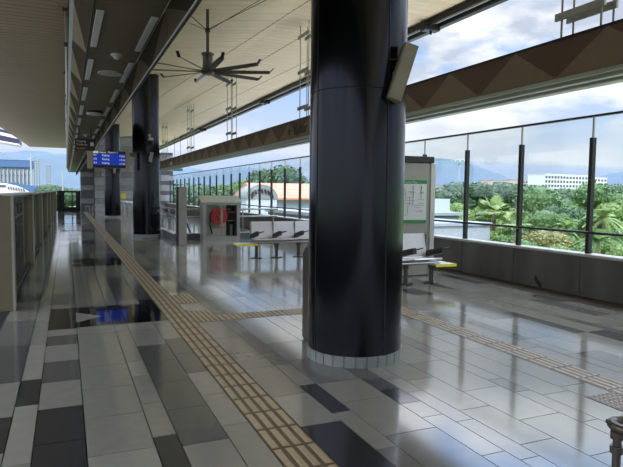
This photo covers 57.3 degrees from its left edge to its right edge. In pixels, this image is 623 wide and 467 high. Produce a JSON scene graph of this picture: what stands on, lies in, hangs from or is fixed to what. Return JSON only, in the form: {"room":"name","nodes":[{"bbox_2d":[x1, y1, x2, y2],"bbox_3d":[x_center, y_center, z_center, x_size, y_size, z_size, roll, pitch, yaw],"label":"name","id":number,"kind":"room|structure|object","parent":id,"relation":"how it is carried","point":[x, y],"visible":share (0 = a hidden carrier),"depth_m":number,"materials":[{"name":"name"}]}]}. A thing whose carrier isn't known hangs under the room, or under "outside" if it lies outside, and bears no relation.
{"room":"transit interior","nodes":[
{"label":"transit interior","id":0,"kind":"room"},
{"bbox_2d":[0,233,45,327],"bbox_3d":[-10.742,1.563,17.320,4.660,0.250,100.000,-1,4,-23],"label":"floor track","id":1,"kind":"object","parent":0,"point":[3,315],"depth_m":12.60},
{"bbox_2d":[0,0,67,147],"bbox_3d":[-8.361,-5.456,13.832,5.750,0.306,92.700,-1,4,-23],"label":"ceiling","id":2,"kind":"structure","parent":0,"point":[32,32],"depth_m":20.24,"materials":[{"name":"brown"}]},
{"bbox_2d":[62,7,67,98],"bbox_3d":[-5.785,-4.226,13.430,0.120,2.050,0.480,-1,4,-23],"label":"rod","id":3,"kind":"object","parent":2,"relation":"hanging from","point":[64,9],"visible":0.98,"depth_m":13.25,"materials":[{"name":"silver metal"}]},
{"bbox_2d":[64,72,66,130],"bbox_3d":[-8.863,-4.766,20.577,0.120,2.050,0.480,-1,4,-23],"label":"rod","id":4,"kind":"object","parent":2,"relation":"hanging from","point":[64,72],"visible":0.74,"depth_m":20.41,"materials":[{"name":"silver metal"}]},
{"bbox_2d":[66,0,201,175],"bbox_3d":[-7.438,-3.296,18.439,0.872,1.049,77.694,-1,4,-23],"label":"ceiling bulkhead","id":5,"kind":"object","parent":4,"relation":"hanging from","point":[124,23],"visible":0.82,"depth_m":7.09,"materials":[{"name":"grey metal"}]},
{"bbox_2d":[78,105,84,114],"bbox_3d":[-4.943,-2.648,12.242,0.084,0.012,1.544,-1,4,-23],"label":"strip light","id":6,"kind":"object","parent":5,"relation":"attached to","point":[81,108],"visible":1,"depth_m":12.13,"materials":[{"name":"white plastic"}]},
{"bbox_2d":[81,86,87,100],"bbox_3d":[-4.067,-2.495,10.207,0.084,0.012,1.544,-1,4,-23],"label":"strip light","id":7,"kind":"object","parent":5,"relation":"attached to","point":[85,89],"visible":1,"depth_m":10.10,"materials":[{"name":"white plastic"}]},
{"bbox_2d":[75,128,94,150],"bbox_3d":[-6.253,-2.605,15.728,0.510,0.620,0.124,-1,4,-23],"label":"hanging sign","id":8,"kind":"object","parent":5,"relation":"hanging from","point":[80,143],"visible":1,"depth_m":15.69,"materials":[{"name":"grey metal"}]},
{"bbox_2d":[84,58,94,79],"bbox_3d":[-3.191,-2.341,8.174,0.084,0.012,1.544,-1,4,-23],"label":"strip light","id":9,"kind":"object","parent":5,"relation":"attached to","point":[90,61],"visible":1,"depth_m":8.03,"materials":[{"name":"white plastic"}]},
{"bbox_2d":[87,110,102,115],"bbox_3d":[-4.711,-2.618,12.399,0.340,0.090,0.340,-1,4,-23],"label":"ceiling lamp","id":10,"kind":"object","parent":5,"relation":"attached to","point":[89,112],"visible":1,"depth_m":12.28,"materials":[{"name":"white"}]},
{"bbox_2d":[90,8,104,46],"bbox_3d":[-2.315,-2.188,6.139,0.084,0.012,1.544,-1,4,-23],"label":"strip light","id":11,"kind":"object","parent":5,"relation":"attached to","point":[99,13],"visible":1,"depth_m":5.98,"materials":[{"name":"white plastic"}]},
{"bbox_2d":[102,107,110,115],"bbox_3d":[-4.475,-2.658,12.443,0.084,0.012,1.544,-1,4,-23],"label":"strip light","id":12,"kind":"object","parent":5,"relation":"attached to","point":[107,109],"visible":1,"depth_m":12.37,"materials":[{"name":"white plastic"}]},
{"bbox_2d":[97,70,123,76],"bbox_3d":[-2.951,-2.350,8.374,0.370,0.020,0.370,-1,4,-23],"label":"ceiling speaker","id":13,"kind":"object","parent":5,"relation":"attached to","point":[110,73],"visible":1,"depth_m":8.35,"materials":[{"name":"grey plastic"}]},
{"bbox_2d":[109,89,120,102],"bbox_3d":[-3.599,-2.505,10.409,0.084,0.012,1.544,-1,4,-23],"label":"strip light","id":14,"kind":"object","parent":5,"relation":"attached to","point":[116,92],"visible":1,"depth_m":10.28,"materials":[{"name":"white plastic"}]},
{"bbox_2d":[110,53,123,59],"bbox_3d":[-2.462,-2.238,7.218,0.160,0.068,0.160,-1,4,-23],"label":"smoke detector","id":15,"kind":"object","parent":5,"relation":"attached to","point":[117,56],"visible":1,"depth_m":7.18,"materials":[{"name":"grey paint"}]},
{"bbox_2d":[119,62,134,82],"bbox_3d":[-2.723,-2.351,8.375,0.084,0.012,1.544,-1,4,-23],"label":"strip light","id":16,"kind":"object","parent":5,"relation":"attached to","point":[130,65],"visible":1,"depth_m":8.25,"materials":[{"name":"white plastic"}]},
{"bbox_2d":[134,15,159,51],"bbox_3d":[-1.847,-2.198,6.340,0.084,0.012,1.544,-1,4,-23],"label":"strip light","id":17,"kind":"object","parent":5,"relation":"attached to","point":[153,20],"visible":1,"depth_m":6.20,"materials":[{"name":"white plastic"}]},
{"bbox_2d":[80,136,132,211],"bbox_3d":[-15.552,-4.596,44.033,4.280,5.750,2.400,-1,4,-23],"label":"wall","id":18,"kind":"structure","parent":0,"point":[90,187],"depth_m":42.98,"materials":[{"name":"grey tile"}]},
{"bbox_2d":[160,153,172,210],"bbox_3d":[-11.869,-4.187,46.414,0.950,4.670,1.400,-1,4,-23],"label":"wall","id":19,"kind":"structure","parent":0,"point":[165,177],"depth_m":45.80,"materials":[{"name":"grey stone"}]},
{"bbox_2d":[114,0,468,145],"bbox_3d":[-2.162,-5.312,16.513,7.750,0.850,92.700,-1,4,-23],"label":"ceiling","id":20,"kind":"structure","parent":0,"point":[268,31],"depth_m":17.21,"materials":[{"name":"brown"}]},
{"bbox_2d":[162,123,167,159],"bbox_3d":[-9.017,-5.648,35.003,0.258,2.340,0.700,-1,4,-23],"label":"hanger","id":21,"kind":"object","parent":20,"relation":"hanging from","point":[162,123],"visible":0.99,"depth_m":34.83,"materials":[{"name":"silver metal"}]},
{"bbox_2d":[173,135,182,170],"bbox_3d":[-10.161,-6.079,43.231,0.750,2.670,0.080,-1,4,-23],"label":"hanger","id":22,"kind":"object","parent":20,"relation":"hanging from","point":[179,169],"visible":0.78,"depth_m":43.24,"materials":[{"name":"silver metal"}]},
{"bbox_2d":[186,105,193,151],"bbox_3d":[-5.899,-5.102,27.765,0.258,2.340,0.700,-1,4,-23],"label":"hanger","id":23,"kind":"object","parent":20,"relation":"hanging from","point":[192,110],"visible":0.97,"depth_m":27.96,"materials":[{"name":"silver metal"}]},
{"bbox_2d":[153,0,273,83],"bbox_3d":[-2.520,-4.321,12.448,3.361,1.673,3.409,-1,4,-23],"label":"ceiling fan","id":24,"kind":"object","parent":20,"relation":"hanging from","point":[208,69],"visible":0.92,"depth_m":12.40,"materials":[{"name":"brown metal"}]},
{"bbox_2d":[226,77,236,140],"bbox_3d":[-2.939,-4.583,20.893,0.258,2.340,0.700,-1,4,-23],"label":"hanger","id":25,"kind":"object","parent":20,"relation":"hanging from","point":[231,132],"visible":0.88,"depth_m":20.80,"materials":[{"name":"silver metal"}]},
{"bbox_2d":[160,18,622,171],"bbox_3d":[0.397,-2.551,13.435,0.440,0.590,64.660,-1,4,-23],"label":"beam","id":26,"kind":"structure","parent":25,"relation":"hanging from","point":[592,57],"depth_m":7.89,"materials":[{"name":"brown metal"}]},
{"bbox_2d":[297,20,310,117],"bbox_3d":[-0.110,-4.088,14.324,0.258,2.340,0.700,-1,4,-23],"label":"hanger","id":27,"kind":"object","parent":20,"relation":"hanging from","point":[306,71],"visible":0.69,"depth_m":14.42,"materials":[{"name":"silver metal"}]},
{"bbox_2d":[160,0,507,149],"bbox_3d":[1.308,-5.354,17.950,0.640,0.340,92.600,-1,4,-23],"label":"gutter","id":28,"kind":"object","parent":20,"relation":"attached to","point":[470,8],"visible":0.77,"depth_m":14.48,"materials":[{"name":"grey metal"}]},
{"bbox_2d":[555,0,618,37],"bbox_3d":[3.217,-3.505,6.600,0.258,2.340,0.700,-1,4,-23],"label":"hanger","id":29,"kind":"object","parent":20,"relation":"hanging from","point":[595,7],"visible":0.88,"depth_m":6.64,"materials":[{"name":"silver metal"}]},
{"bbox_2d":[0,211,622,466],"bbox_3d":[-0.401,1.048,9.456,8.120,0.300,77.500,-1,4,-23],"label":"floor","id":30,"kind":"structure","parent":0,"point":[120,387],"depth_m":5.05,"materials":[{"name":"tile"}]},
{"bbox_2d":[0,192,33,311],"bbox_3d":[-4.953,0.080,9.600,0.287,1.520,5.010,-1,4,-23],"label":"gate","id":31,"kind":"object","parent":30,"relation":"on","point":[14,232],"visible":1,"depth_m":7.38,"materials":[{"name":"beige metal"}]},
{"bbox_2d":[24,192,42,264],"bbox_3d":[-6.926,-0.266,14.181,0.287,1.520,5.010,-1,4,-23],"label":"gate","id":32,"kind":"object","parent":30,"relation":"on","point":[33,204],"visible":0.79,"depth_m":11.97,"materials":[{"name":"beige metal"}]},
{"bbox_2d":[38,192,46,243],"bbox_3d":[-8.899,-0.612,18.763,0.287,1.520,5.010,-1,4,-23],"label":"gate","id":33,"kind":"object","parent":30,"relation":"on","point":[41,200],"visible":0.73,"depth_m":16.53,"materials":[{"name":"beige metal"}]},
{"bbox_2d":[42,191,50,232],"bbox_3d":[-10.872,-0.957,23.344,0.287,1.520,5.010,-1,4,-23],"label":"gate","id":34,"kind":"object","parent":30,"relation":"on","point":[45,194],"visible":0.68,"depth_m":21.11,"materials":[{"name":"beige metal"}]},
{"bbox_2d":[48,191,52,224],"bbox_3d":[-12.845,-1.303,27.925,0.287,1.520,5.010,-1,4,-23],"label":"gate","id":35,"kind":"object","parent":30,"relation":"on","point":[49,193],"visible":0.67,"depth_m":25.67,"materials":[{"name":"beige metal"}]},
{"bbox_2d":[51,191,54,219],"bbox_3d":[-14.818,-1.648,32.506,0.287,1.520,5.010,-1,4,-23],"label":"gate","id":36,"kind":"object","parent":30,"relation":"on","point":[52,210],"visible":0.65,"depth_m":30.25,"materials":[{"name":"beige metal"}]},
{"bbox_2d":[53,191,55,215],"bbox_3d":[-16.791,-1.994,37.087,0.287,1.520,5.010,-1,4,-23],"label":"gate","id":37,"kind":"object","parent":30,"relation":"on","point":[55,191],"visible":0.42,"depth_m":34.83,"materials":[{"name":"beige metal"}]},
{"bbox_2d":[57,191,80,210],"bbox_3d":[-18.460,-2.473,43.378,1.620,1.550,0.100,-1,4,-23],"label":"barrier","id":38,"kind":"object","parent":30,"relation":"on","point":[60,194],"visible":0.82,"depth_m":43.30,"materials":[{"name":"black metal"}]},
{"bbox_2d":[76,313,99,322],"bbox_3d":[-2.783,1.038,7.131,0.300,0.002,0.600,-1,4,-23],"label":"floor arrow","id":39,"kind":"structure","parent":30,"relation":"on","point":[80,317],"depth_m":7.12,"materials":[{"name":"paint"}]},
{"bbox_2d":[104,124,120,216],"bbox_3d":[-11.920,-3.887,34.082,0.928,5.820,0.928,-1,4,-23],"label":"round column","id":40,"kind":"structure","parent":30,"relation":"on","point":[112,138],"depth_m":33.77,"materials":[{"name":"grey metal"}]},
{"bbox_2d":[122,193,125,214],"bbox_3d":[-12.387,-1.938,37.621,0.260,1.420,0.064,-1,4,-23],"label":"warning sign","id":41,"kind":"object","parent":30,"relation":"on","point":[123,194],"visible":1,"depth_m":37.58,"materials":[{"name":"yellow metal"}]},
{"bbox_2d":[132,74,160,237],"bbox_3d":[-5.705,-2.798,19.651,0.928,5.820,0.928,-1,4,-23],"label":"round column","id":42,"kind":"structure","parent":30,"relation":"on","point":[145,103],"depth_m":19.32,"materials":[{"name":"grey metal"}]},
{"bbox_2d":[87,151,134,169],"bbox_3d":[-6.600,-2.420,18.828,1.490,0.585,0.255,-1,4,-23],"label":"screen","id":43,"kind":"object","parent":42,"relation":"attached to","point":[95,159],"visible":1,"depth_m":18.68,"materials":[{"name":"blue"}]},
{"bbox_2d":[148,134,153,144],"bbox_3d":[-5.393,-3.163,19.123,0.170,0.368,0.335,-1,4,-23],"label":"security camera","id":44,"kind":"object","parent":42,"relation":"attached to","point":[150,138],"visible":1,"depth_m":19.00,"materials":[{"name":"grey paint"}]},
{"bbox_2d":[148,152,153,161],"bbox_3d":[-5.405,-2.564,19.143,0.182,0.353,0.331,-1,4,-23],"label":"speaker","id":45,"kind":"object","parent":42,"relation":"attached to","point":[150,157],"visible":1,"depth_m":19.01},
{"bbox_2d":[176,187,186,244],"bbox_3d":[-3.850,-0.520,16.846,0.280,1.710,0.220,-1,4,-23],"label":"pillar","id":46,"kind":"structure","parent":30,"relation":"on","point":[181,192],"depth_m":16.75,"materials":[{"name":"silver metal"}]},
{"bbox_2d":[160,228,249,239],"bbox_3d":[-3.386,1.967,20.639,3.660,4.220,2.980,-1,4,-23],"label":"trim","id":47,"kind":"structure","parent":30,"relation":"attached to","point":[170,234],"depth_m":19.29,"materials":[{"name":"stone"}]},
{"bbox_2d":[160,206,277,232],"bbox_3d":[-3.644,-0.564,20.747,3.813,0.808,3.840,-1,4,-23],"label":"stair railing","id":48,"kind":"object","parent":47,"relation":"on","point":[162,207],"visible":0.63,"depth_m":19.48,"materials":[{"name":"silver metal"}]},
{"bbox_2d":[198,196,241,240],"bbox_3d":[-2.989,-0.507,18.620,1.330,1.450,0.550,-1,4,-23],"label":"cabinet","id":49,"kind":"object","parent":30,"relation":"on","point":[219,215],"visible":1,"depth_m":18.61,"materials":[{"name":"silver metal"}]},
{"bbox_2d":[226,212,235,235],"bbox_3d":[-2.651,-0.318,18.829,0.270,0.790,0.240,-1,4,-23],"label":"shelf","id":50,"kind":"object","parent":49,"relation":"attached to","point":[230,216],"depth_m":18.91,"materials":[{"name":"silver metal"}]},
{"bbox_2d":[233,221,308,258],"bbox_3d":[-0.467,0.143,13.994,2.908,0.860,0.648,-1,4,-23],"label":"bench","id":51,"kind":"object","parent":30,"relation":"on","point":[278,231],"visible":0.6,"depth_m":13.96,"materials":[{"name":"metal"}]},
{"bbox_2d":[302,244,308,340],"bbox_3d":[0.106,0.605,6.097,0.340,1.070,0.235,-1,4,-23],"label":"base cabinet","id":52,"kind":"object","parent":30,"relation":"on","point":[306,251],"visible":0.07,"depth_m":6.07,"materials":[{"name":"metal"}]},
{"bbox_2d":[83,211,622,466],"bbox_3d":[-6.513,-0.056,22.021,3.154,0.020,47.494,-1,4,-23],"label":"tactile paving","id":53,"kind":"structure","parent":30,"relation":"on","point":[289,443],"depth_m":5.16,"materials":[{"name":"beige tile"}]},
{"bbox_2d":[307,0,407,368],"bbox_3d":[0.444,-1.721,5.376,0.928,5.820,0.928,-1,4,-23],"label":"round column","id":54,"kind":"structure","parent":30,"relation":"on","point":[357,166],"depth_m":5.09,"materials":[{"name":"black metal"}]},
{"bbox_2d":[386,42,418,103],"bbox_3d":[0.791,-1.413,5.033,0.272,0.524,0.196,0,4,-7],"label":"speaker","id":55,"kind":"object","parent":54,"relation":"attached to","point":[408,51],"visible":0.89,"depth_m":4.95},
{"bbox_2d":[402,156,435,275],"bbox_3d":[1.789,-0.322,10.842,1.150,2.280,0.280,-1,4,-23],"label":"board","id":56,"kind":"object","parent":30,"relation":"on","point":[420,171],"visible":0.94,"depth_m":10.82,"materials":[{"name":"beige metal"}]},
{"bbox_2d":[402,233,456,285],"bbox_3d":[1.436,0.461,9.784,2.098,0.860,0.648,-1,4,-23],"label":"bench","id":57,"kind":"object","parent":30,"relation":"on","point":[414,244],"visible":0.41,"depth_m":10.03,"materials":[{"name":"metal"}]},
{"bbox_2d":[606,416,622,466],"bbox_3d":[2.036,1.157,2.837,1.214,0.471,0.192,0,4,-5],"label":"rail","id":58,"kind":"object","parent":30,"relation":"on","point":[615,423],"visible":1,"depth_m":2.77,"materials":[{"name":"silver metal"}]},
{"bbox_2d":[0,151,622,189],"bbox_3d":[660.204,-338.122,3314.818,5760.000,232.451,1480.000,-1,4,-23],"label":"hill","id":59,"kind":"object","parent":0,"point":[446,170],"visible":0.19,"depth_m":2605.65,"materials":[{"name":"blue"}]},
{"bbox_2d":[166,203,622,304],"bbox_3d":[3.442,0.637,11.081,0.280,0.965,77.500,-1,4,-23],"label":"wall","id":60,"kind":"structure","parent":0,"point":[593,275],"depth_m":9.87,"materials":[{"name":"concrete"}]},
{"bbox_2d":[170,111,622,253],"bbox_3d":[0.761,-1.383,17.130,0.180,2.153,60.264,-1,4,-23],"label":"railing","id":61,"kind":"object","parent":60,"relation":"on","point":[588,233],"visible":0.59,"depth_m":10.48,"materials":[{"name":"grey metal"}]},
{"bbox_3d":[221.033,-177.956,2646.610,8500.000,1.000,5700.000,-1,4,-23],"label":"ground","id":62,"kind":"structure","parent":0,"visible":0},
{"bbox_2d":[0,159,33,185],"bbox_3d":[-129.742,-20.299,234.980,27.200,19.702,18.200,-1,4,-23],"label":"apartment building","id":63,"kind":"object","parent":62,"relation":"on","point":[11,171],"visible":0.51,"depth_m":229.97,"materials":[{"name":"grey"}]},
{"bbox_2d":[7,183,39,191],"bbox_3d":[-74.764,-7.455,136.243,21.388,9.187,10.300,-1,4,-23],"label":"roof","id":64,"kind":"object","parent":62,"relation":"on","point":[30,188],"visible":0.2,"depth_m":134.07,"materials":[{"name":"blue metal"}]},
{"bbox_2d":[28,153,32,184],"bbox_3d":[-105.695,-19.530,214.944,1.931,21.492,0.400,-1,4,-23],"label":"tower crane","id":65,"kind":"object","parent":62,"relation":"on","point":[30,153],"visible":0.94,"depth_m":214.49,"materials":[{"name":"grey metal"}]},
{"bbox_2d":[33,160,40,186],"bbox_3d":[-393.424,-79.882,817.717,9.340,50.613,20.400,-1,4,-23],"label":"tower block","id":66,"kind":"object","parent":62,"relation":"on","point":[37,163],"visible":0.83,"depth_m":808.18,"materials":[{"name":"grey concrete"}]},
{"bbox_2d":[46,165,51,184],"bbox_3d":[-358.832,-72.437,778.606,7.135,42.000,20.400,-1,4,-23],"label":"tower block","id":67,"kind":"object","parent":62,"relation":"on","point":[48,167],"visible":0.75,"depth_m":769.10,"materials":[{"name":"grey concrete"}]},
{"bbox_2d":[33,184,80,205],"bbox_3d":[-48.872,-5.101,109.119,10.670,8.858,11.030,-1,4,-23],"label":"tree","id":68,"kind":"object","parent":62,"relation":"on","point":[67,196],"visible":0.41,"depth_m":105.83,"materials":[{"name":"green plant"}]},
{"bbox_2d":[174,182,234,205],"bbox_3d":[-16.246,-2.758,85.428,13.564,9.830,12.907,-1,4,-23],"label":"tree","id":69,"kind":"object","parent":62,"relation":"on","point":[213,192],"visible":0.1,"depth_m":80.86,"materials":[{"name":"green plant"}]},
{"bbox_2d":[214,184,234,193],"bbox_3d":[-16.780,-4.304,101.168,13.165,9.036,9.814,-1,4,-23],"label":"tree","id":70,"kind":"object","parent":62,"relation":"on","point":[220,187],"visible":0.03,"depth_m":98.02,"materials":[{"name":"green plant"}]},
{"bbox_2d":[232,179,246,192],"bbox_3d":[-11.518,-4.803,102.282,9.046,9.978,8.485,-1,4,-23],"label":"tree","id":71,"kind":"object","parent":62,"relation":"on","point":[235,187],"visible":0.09,"depth_m":100.91,"materials":[{"name":"green plant"}]},
{"bbox_2d":[234,183,308,208],"bbox_3d":[-4.175,-1.894,71.184,14.545,8.733,11.600,-1,4,-23],"label":"building","id":72,"kind":"structure","parent":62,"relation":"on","point":[292,190],"depth_m":67.27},
{"bbox_2d":[242,165,305,185],"bbox_3d":[-5.841,-4.348,84.787,9.591,11.665,11.319,-1,4,-23],"label":"tree","id":73,"kind":"object","parent":62,"relation":"on","point":[292,176],"visible":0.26,"depth_m":81.42,"materials":[{"name":"green plant"}]},
{"bbox_2d":[450,202,463,211],"bbox_3d":[15.674,0.044,61.033,5.882,6.704,4.232,-1,4,-23],"label":"tree","id":74,"kind":"object","parent":62,"relation":"on","point":[455,207],"visible":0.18,"depth_m":59.26,"materials":[{"name":"green plant"}]},
{"bbox_2d":[453,159,464,181],"bbox_3d":[31.432,-8.272,121.952,3.120,14.964,0.750,-1,4,-23],"label":"floodlight mast","id":75,"kind":"object","parent":62,"relation":"on","point":[456,159],"visible":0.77,"depth_m":121.51,"materials":[{"name":"grey metal"}]},
{"bbox_2d":[435,181,517,211],"bbox_3d":[17.937,-1.743,68.354,12.825,9.275,9.828,0,4,-12],"label":"tree","id":76,"kind":"object","parent":62,"relation":"on","point":[454,192],"visible":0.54,"depth_m":66.74,"materials":[{"name":"green plant"}]},
{"bbox_2d":[457,205,501,221],"bbox_3d":[14.906,0.657,51.992,4.910,6.749,4.460,0,4,-1],"label":"tree","id":77,"kind":"object","parent":62,"relation":"on","point":[471,214],"visible":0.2,"depth_m":50.21,"materials":[{"name":"green plant"}]},
{"bbox_2d":[479,180,506,184],"bbox_3d":[177.441,-39.733,542.737,30.165,20.928,20.400,-1,4,-23],"label":"apartment building","id":78,"kind":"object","parent":62,"relation":"on","point":[490,182],"visible":0.19,"depth_m":531.05,"materials":[{"name":"beige"}]},
{"bbox_2d":[479,182,516,211],"bbox_3d":[25.052,-2.268,75.537,7.710,9.445,9.419,-1,4,-15],"label":"tree","id":79,"kind":"object","parent":62,"relation":"on","point":[493,185],"visible":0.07,"depth_m":76.17,"materials":[{"name":"green plant"}]},
{"bbox_2d":[490,204,523,234],"bbox_3d":[17.831,0.744,50.873,5.068,6.793,4.517,4,5,42],"label":"tree","id":80,"kind":"object","parent":62,"relation":"on","point":[500,221],"visible":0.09,"depth_m":49.86,"materials":[{"name":"green plant"}]},
{"bbox_2d":[507,179,527,185],"bbox_3d":[188.162,-38.082,517.465,13.732,21.436,15.400,-1,4,-23],"label":"apartment building","id":81,"kind":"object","parent":62,"relation":"on","point":[516,180],"visible":0.13,"depth_m":510.96,"materials":[{"name":"beige"}]},
{"bbox_2d":[501,209,555,233],"bbox_3d":[18.147,1.238,45.882,5.432,6.522,4.511,3,5,27],"label":"tree","id":82,"kind":"object","parent":62,"relation":"on","point":[541,219],"visible":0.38,"depth_m":44.53,"materials":[{"name":"green plant"}]},
{"bbox_2d":[502,204,586,223],"bbox_3d":[20.729,0.871,49.327,7.578,6.816,5.808,4,6,43],"label":"tree","id":83,"kind":"object","parent":62,"relation":"on","point":[574,212],"visible":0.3,"depth_m":46.69,"materials":[{"name":"green plant"}]},
{"bbox_2d":[527,174,565,190],"bbox_3d":[167.036,-30.888,405.770,19.912,22.511,16.400,-1,4,-23],"label":"apartment building","id":84,"kind":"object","parent":62,"relation":"on","point":[555,181],"visible":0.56,"depth_m":398.71,"materials":[{"name":"grey paint"}]},
{"bbox_2d":[523,184,573,198],"bbox_3d":[27.336,-1.257,65.766,7.871,8.861,7.004,-1,5,-27],"label":"tree","id":85,"kind":"object","parent":62,"relation":"on","point":[564,193],"visible":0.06,"depth_m":65.18,"materials":[{"name":"green plant"}]},
{"bbox_2d":[528,230,574,247],"bbox_3d":[13.220,2.622,30.869,3.696,5.792,2.254,-3,5,-42],"label":"bush","id":86,"kind":"object","parent":62,"relation":"on","point":[545,238],"visible":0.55,"depth_m":29.91,"materials":[{"name":"yellow plant"}]},
{"bbox_2d":[553,220,578,237],"bbox_3d":[17.324,2.023,39.252,2.109,5.879,2.311,-1,4,-23],"label":"palm tree","id":87,"kind":"object","parent":62,"relation":"on","point":[566,224],"visible":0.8,"depth_m":39.04,"materials":[{"name":"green plant"}]},
{"bbox_2d":[512,181,622,212],"bbox_3d":[25.443,-0.702,56.407,11.408,9.044,7.703,-1,4,-23],"label":"tree","id":88,"kind":"object","parent":62,"relation":"on","point":[535,198],"visible":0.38,"depth_m":54.21,"materials":[{"name":"green plant"}]},
{"bbox_2d":[565,175,587,192],"bbox_3d":[192.108,-32.281,427.378,22.386,22.725,16.400,-1,4,-23],"label":"apartment building","id":89,"kind":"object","parent":62,"relation":"on","point":[572,181],"visible":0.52,"depth_m":418.77,"materials":[{"name":"grey paint"}]},
{"bbox_2d":[550,211,610,238],"bbox_3d":[19.736,1.573,41.766,3.604,6.470,4.414,-3,5,-39],"label":"tree","id":90,"kind":"object","parent":62,"relation":"on","point":[558,217],"visible":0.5,"depth_m":41.12,"materials":[{"name":"green plant"}]},
{"bbox_2d":[559,235,607,253],"bbox_3d":[14.160,2.826,30.396,2.851,5.472,2.137,-1,4,-23],"label":"bush","id":91,"kind":"object","parent":62,"relation":"on","point":[577,248],"visible":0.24,"depth_m":29.95,"materials":[{"name":"green plant"}]},
{"bbox_2d":[579,235,622,256],"bbox_3d":[18.396,2.642,36.270,3.580,5.090,2.325,0,4,-3],"label":"bush","id":92,"kind":"object","parent":62,"relation":"on","point":[609,252],"visible":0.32,"depth_m":35.34,"materials":[{"name":"green plant"}]},
{"bbox_2d":[595,177,606,183],"bbox_3d":[227.117,-34.202,463.048,18.153,22.194,14.400,-1,4,-23],"label":"apartment building","id":93,"kind":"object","parent":62,"relation":"on","point":[597,179],"visible":0.21,"depth_m":456.90,"materials":[{"name":"grey paint"}]},
{"bbox_2d":[580,207,622,236],"bbox_3d":[20.052,1.599,39.313,3.299,6.772,3.267,-1,4,-23],"label":"palm tree","id":94,"kind":"object","parent":62,"relation":"on","point":[603,215],"visible":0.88,"depth_m":38.92,"materials":[{"name":"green plant"}]},
{"bbox_2d":[593,202,622,236],"bbox_3d":[28.522,0.510,53.914,4.460,7.042,4.910,0,4,-4],"label":"tree","id":95,"kind":"object","parent":62,"relation":"on","point":[618,208],"visible":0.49,"depth_m":52.04,"materials":[{"name":"green plant"}]},
{"bbox_2d":[601,183,622,193],"bbox_3d":[53.474,-3.900,99.627,10.831,9.851,8.759,-1,4,-23],"label":"tree","id":96,"kind":"object","parent":62,"relation":"on","point":[614,187],"visible":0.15,"depth_m":95.54,"materials":[{"name":"green plant"}]},
{"bbox_2d":[610,227,622,246],"bbox_3d":[23.491,2.156,42.649,3.262,5.256,3.205,-1,4,-23],"label":"bush","id":97,"kind":"object","parent":62,"relation":"on","point":[616,230],"visible":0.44,"depth_m":42.05,"materials":[{"name":"green plant"}]},
{"bbox_3d":[14.855,7.234,6.944,15.500,0.020,120.000,-1,4,-23],"label":"road","id":98,"kind":"object","parent":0,"visible":0},
{"bbox_2d":[238,185,277,213],"bbox_3d":[-5.896,-1.120,62.316,3.619,8.415,3.200,-1,4,-23],"label":"house","id":99,"kind":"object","parent":98,"relation":"on","point":[254,189],"visible":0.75,"depth_m":60.79,"materials":[{"name":"grey paint"}]},
{"bbox_2d":[265,199,492,239],"bbox_3d":[2.738,1.366,36.808,14.438,7.247,15.300,-1,4,-23],"label":"house","id":100,"kind":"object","parent":98,"relation":"on","point":[442,206],"visible":0.1,"depth_m":31.48,"materials":[{"name":"grey paint"}]},
{"bbox_2d":[474,193,514,230],"bbox_3d":[10.876,1.392,34.274,2.654,7.716,2.846,-1,4,-23],"label":"palm tree","id":101,"kind":"object","parent":98,"relation":"on","point":[496,199],"visible":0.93,"depth_m":34.02,"materials":[{"name":"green plant"}]},
{"bbox_2d":[490,231,502,236],"bbox_3d":[10.025,2.378,33.846,2.630,5.793,2.952,1,4,1],"label":"bush","id":102,"kind":"object","parent":98,"relation":"on","point":[492,233],"visible":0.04,"depth_m":33.03,"materials":[{"name":"green plant"}]},
{"bbox_2d":[487,231,524,242],"bbox_3d":[10.545,2.626,32.135,2.366,5.551,2.883,5,6,44],"label":"bush","id":103,"kind":"object","parent":98,"relation":"on","point":[507,238],"visible":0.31,"depth_m":31.00,"materials":[{"name":"green plant"}]},
{"bbox_2d":[501,209,531,231],"bbox_3d":[11.448,1.951,32.320,1.893,6.891,1.935,-1,4,-23],"label":"palm tree","id":104,"kind":"object","parent":98,"relation":"on","point":[510,215],"visible":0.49,"depth_m":32.02,"materials":[{"name":"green plant"}]},
{"bbox_2d":[512,232,530,242],"bbox_3d":[12.372,2.619,31.910,3.466,5.635,2.929,-1,4,-23],"label":"bush","id":105,"kind":"object","parent":98,"relation":"on","point":[525,234],"visible":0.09,"depth_m":31.64,"materials":[{"name":"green plant"}]},
{"bbox_2d":[513,239,541,246],"bbox_3d":[10.898,2.947,28.861,2.468,5.382,2.704,-1,4,-23],"label":"bush","id":106,"kind":"object","parent":98,"relation":"on","point":[524,242],"visible":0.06,"depth_m":28.12,"materials":[{"name":"green plant"}]},
{"bbox_2d":[546,244,570,249],"bbox_3d":[12.061,3.068,29.284,2.261,5.105,2.477,4,5,38],"label":"bush","id":107,"kind":"object","parent":98,"relation":"on","point":[555,246],"visible":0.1,"depth_m":28.88,"materials":[{"name":"green plant"}]},
{"bbox_2d":[571,229,622,253],"bbox_3d":[13.993,2.748,28.063,2.550,5.956,2.613,-1,4,-23],"label":"palm tree","id":108,"kind":"object","parent":98,"relation":"on","point":[596,240],"visible":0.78,"depth_m":27.78,"materials":[{"name":"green plant"}]},
{"label":"outside","id":109,"kind":"structure","parent":0,"visible":0},
{"bbox_3d":[-46.066,5.396,24.223,54.250,0.020,200.000,-1,4,-23],"label":"track","id":110,"kind":"object","parent":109,"visible":0},
{"bbox_2d":[0,183,28,192],"bbox_3d":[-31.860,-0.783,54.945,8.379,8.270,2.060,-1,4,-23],"label":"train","id":111,"kind":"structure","parent":110,"relation":"on","point":[4,187],"depth_m":54.85,"materials":[{"name":"grey paint"}]},
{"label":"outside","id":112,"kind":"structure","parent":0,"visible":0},
{"bbox_2d":[0,129,21,147],"bbox_3d":[-32.342,-10.178,59.519,3.455,2.013,4.000,-1,4,-23],"label":"canopy","id":113,"kind":"object","parent":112,"point":[6,138],"visible":0.75,"depth_m":58.09,"materials":[{"name":"white metal"}]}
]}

